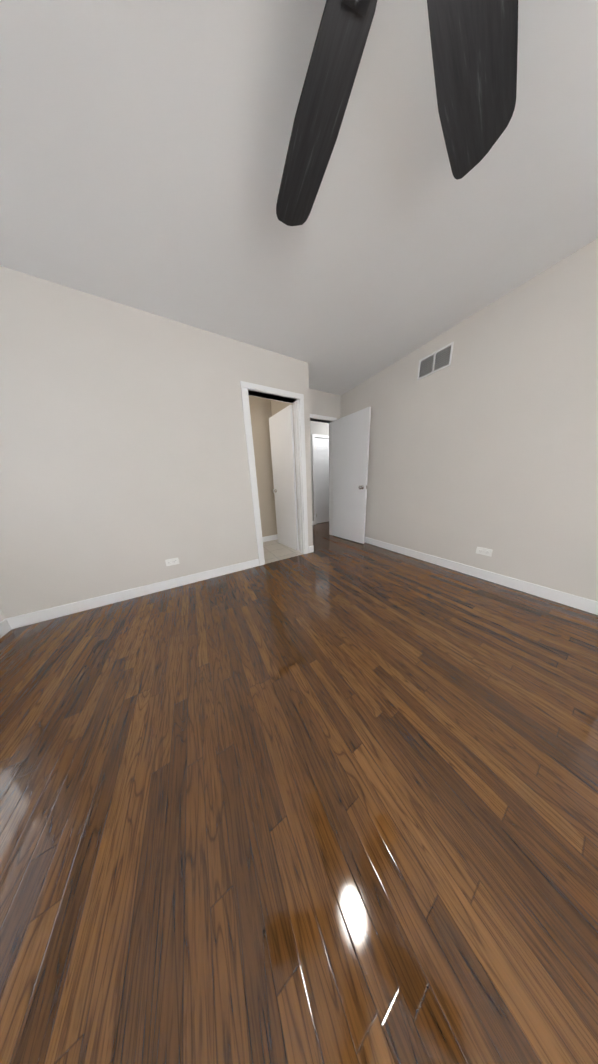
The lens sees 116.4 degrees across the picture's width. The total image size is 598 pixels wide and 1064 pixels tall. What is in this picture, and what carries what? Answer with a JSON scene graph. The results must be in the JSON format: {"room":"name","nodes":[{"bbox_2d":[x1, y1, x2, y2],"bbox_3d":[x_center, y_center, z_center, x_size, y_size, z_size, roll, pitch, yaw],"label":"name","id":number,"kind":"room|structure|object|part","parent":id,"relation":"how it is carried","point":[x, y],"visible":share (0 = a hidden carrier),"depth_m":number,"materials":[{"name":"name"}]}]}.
{"room":"empty bedroom","nodes":[
{"label":"empty bedroom","id":0,"kind":"room"},
{"bbox_2d":[0,610,4,621],"bbox_3d":[-1.452,0.009,-0.510,0.120,2.440,4.180,-11,17,-28],"label":"wall","id":1,"kind":"structure","parent":0,"point":[2,618],"depth_m":1.45,"materials":[{"name":"beige paint"}]},
{"bbox_2d":[0,618,11,637],"bbox_3d":[-1.344,1.129,-0.181,0.013,0.100,3.940,-11,17,-28],"label":"baseboard","id":2,"kind":"structure","parent":1,"relation":"attached to","point":[7,625],"depth_m":1.45,"materials":[{"name":"white wood"}]},
{"bbox_2d":[0,266,312,618],"bbox_3d":[-1.135,-0.646,1.922,2.930,2.440,0.120,-11,17,-28],"label":"wall","id":3,"kind":"structure","parent":0,"point":[124,464],"depth_m":1.59,"materials":[{"name":"beige paint"}]},
{"bbox_2d":[8,559,258,628],"bbox_3d":[-1.414,0.565,1.967,2.035,0.100,0.013,-11,17,-28],"label":"baseboard","id":4,"kind":"structure","parent":3,"relation":"attached to","point":[18,621],"depth_m":1.79,"materials":[{"name":"white wood"}]},
{"bbox_2d":[165,558,179,565],"bbox_3d":[-1.337,0.316,1.957,0.116,0.072,0.008,-11,17,-28],"label":"electrical outlet","id":5,"kind":"object","parent":3,"relation":"attached to","point":[172,561],"visible":1,"depth_m":1.96,"materials":[{"name":"plastic"}]},
{"bbox_2d":[240,381,308,565],"bbox_3d":[-0.272,-0.639,2.437,0.770,2.090,0.164,-11,17,-28],"label":"door frame","id":6,"kind":"structure","parent":3,"relation":"attached to","point":[299,434],"depth_m":2.33,"materials":[{"name":"white wood"}]},
{"bbox_2d":[269,405,298,550],"bbox_3d":[-0.232,-0.734,2.894,0.177,2.012,0.611,-13,18,-35],"label":"door","id":7,"kind":"structure","parent":3,"relation":"in","point":[281,425],"depth_m":2.82,"materials":[{"name":"white wood"}]},
{"bbox_2d":[308,545,313,552],"bbox_3d":[0.087,0.208,3.070,0.033,0.100,0.533,-11,17,-28],"label":"baseboard","id":8,"kind":"structure","parent":3,"relation":"attached to","point":[311,549],"depth_m":2.83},
{"bbox_2d":[249,396,276,536],"bbox_3d":[-1.146,-0.926,2.985,1.660,2.440,0.100,-11,17,-28],"label":"wall","id":9,"kind":"structure","parent":0,"point":[260,412],"depth_m":3.17,"materials":[{"name":"beige paint"}]},
{"bbox_2d":[262,534,277,541],"bbox_3d":[-1.031,0.209,3.255,1.545,0.100,0.013,-11,17,-28],"label":"baseboard","id":10,"kind":"structure","parent":9,"relation":"attached to","point":[270,538],"depth_m":3.50,"materials":[{"name":"white wood"}]},
{"bbox_2d":[263,539,302,563],"bbox_3d":[-0.853,0.378,2.893,1.660,0.062,1.070,-11,17,-28],"label":"floor","id":11,"kind":"structure","parent":0,"point":[275,550],"depth_m":2.91,"materials":[{"name":"beige carpet"}]},
{"bbox_2d":[271,400,298,534],"bbox_3d":[-0.198,-0.965,2.970,0.015,2.440,0.850,-11,17,-28],"label":"wall","id":12,"kind":"structure","parent":0,"point":[277,406],"depth_m":2.85,"materials":[{"name":"beige paint"}]},
{"bbox_2d":[0,522,597,1063],"bbox_3d":[0.498,0.631,1.710,5.390,0.060,5.750,-11,17,-28],"label":"floor","id":13,"kind":"structure","parent":0,"point":[334,805],"depth_m":0.59,"materials":[{"name":"brown wood"}]},
{"bbox_2d":[0,0,597,395],"bbox_3d":[0.391,-1.794,1.070,5.390,0.080,5.750,-11,17,-28],"label":"ceiling","id":14,"kind":"structure","parent":0,"point":[144,144],"depth_m":0.88,"materials":[{"name":"paint"}]},
{"bbox_2d":[276,0,517,225],"bbox_3d":[0.217,-1.397,0.317,1.274,0.287,1.257,-11,17,-28],"label":"fan","id":15,"kind":"object","parent":14,"relation":"hanging from","point":[474,45],"visible":1,"depth_m":0.58,"materials":[{"name":"black wood"}]},
{"bbox_3d":[0.062,-1.411,0.649,0.172,0.006,0.535,-21,20,-19],"label":"blade","id":16,"kind":"part","parent":15,"relation":"part of","materials":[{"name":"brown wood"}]},
{"bbox_3d":[0.518,-1.406,0.551,0.535,0.006,0.172,-15,7,-40],"label":"blade","id":17,"kind":"part","parent":15,"relation":"part of","materials":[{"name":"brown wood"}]},
{"bbox_2d":[310,421,328,520],"bbox_3d":[0.174,-1.353,4.379,2.800,2.440,0.120,-11,17,-28],"label":"wall","id":18,"kind":"structure","parent":0,"point":[319,428],"depth_m":4.28,"materials":[{"name":"white paint"}]},
{"bbox_2d":[312,434,328,524],"bbox_3d":[0.685,-1.278,4.696,0.880,2.090,0.152,-11,17,-28],"label":"door frame","id":19,"kind":"structure","parent":18,"relation":"attached to","point":[314,436],"depth_m":4.37,"materials":[{"name":"white wood"}]},
{"bbox_2d":[315,438,328,523],"bbox_3d":[0.697,-1.245,4.676,0.720,2.012,0.177,-11,17,-28],"label":"hall door","id":20,"kind":"structure","parent":18,"relation":"in","point":[322,474],"depth_m":4.57,"materials":[{"name":"white wood"}]},
{"bbox_2d":[309,388,340,422],"bbox_3d":[0.317,-1.068,3.276,1.200,2.440,0.100,-11,17,-28],"label":"wall","id":21,"kind":"structure","parent":0,"point":[322,403],"depth_m":3.03,"materials":[{"name":"beige paint"}]},
{"bbox_2d":[310,414,336,534],"bbox_3d":[0.281,-0.891,3.297,0.880,2.090,0.132,-11,17,-28],"label":"door frame","id":22,"kind":"structure","parent":21,"relation":"attached to","point":[320,417],"depth_m":3.37,"materials":[{"name":"white wood"}]},
{"bbox_2d":[340,238,597,600],"bbox_3d":[1.945,-0.686,1.553,0.120,2.440,4.580,-11,17,-28],"label":"wall","id":23,"kind":"structure","parent":0,"point":[487,438],"depth_m":1.63,"materials":[{"name":"beige paint"}]},
{"bbox_2d":[332,407,370,543],"bbox_3d":[0.832,-0.843,3.127,0.177,2.012,0.720,-13,18,-33],"label":"entry door","id":24,"kind":"structure","parent":23,"relation":"in","point":[351,435],"depth_m":3.05,"materials":[{"name":"white wood"}]},
{"bbox_3d":[1.017,-0.700,2.900,0.177,0.062,0.094,-13,18,-33],"label":"knob","id":25,"kind":"part","parent":24,"relation":"part of","materials":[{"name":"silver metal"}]},
{"bbox_2d":[417,342,453,380],"bbox_3d":[1.436,-1.800,1.971,0.008,0.190,0.320,-11,17,-28],"label":"air vent","id":26,"kind":"object","parent":23,"relation":"in","point":[436,361],"visible":1,"depth_m":1.96,"materials":[{"name":"grey metal"}]},
{"bbox_2d":[364,537,597,614],"bbox_3d":[1.529,0.297,2.489,0.040,0.100,2.980,-11,17,-28],"label":"baseboard","id":27,"kind":"structure","parent":23,"relation":"attached to","point":[591,606],"depth_m":1.77,"materials":[{"name":"white wood"}]},
{"bbox_2d":[476,547,492,556],"bbox_3d":[1.865,0.197,1.869,0.008,0.072,0.116,-11,17,-28],"label":"electrical outlet","id":28,"kind":"object","parent":23,"relation":"attached to","point":[483,551],"visible":1,"depth_m":1.87,"materials":[{"name":"plastic"}]}
]}

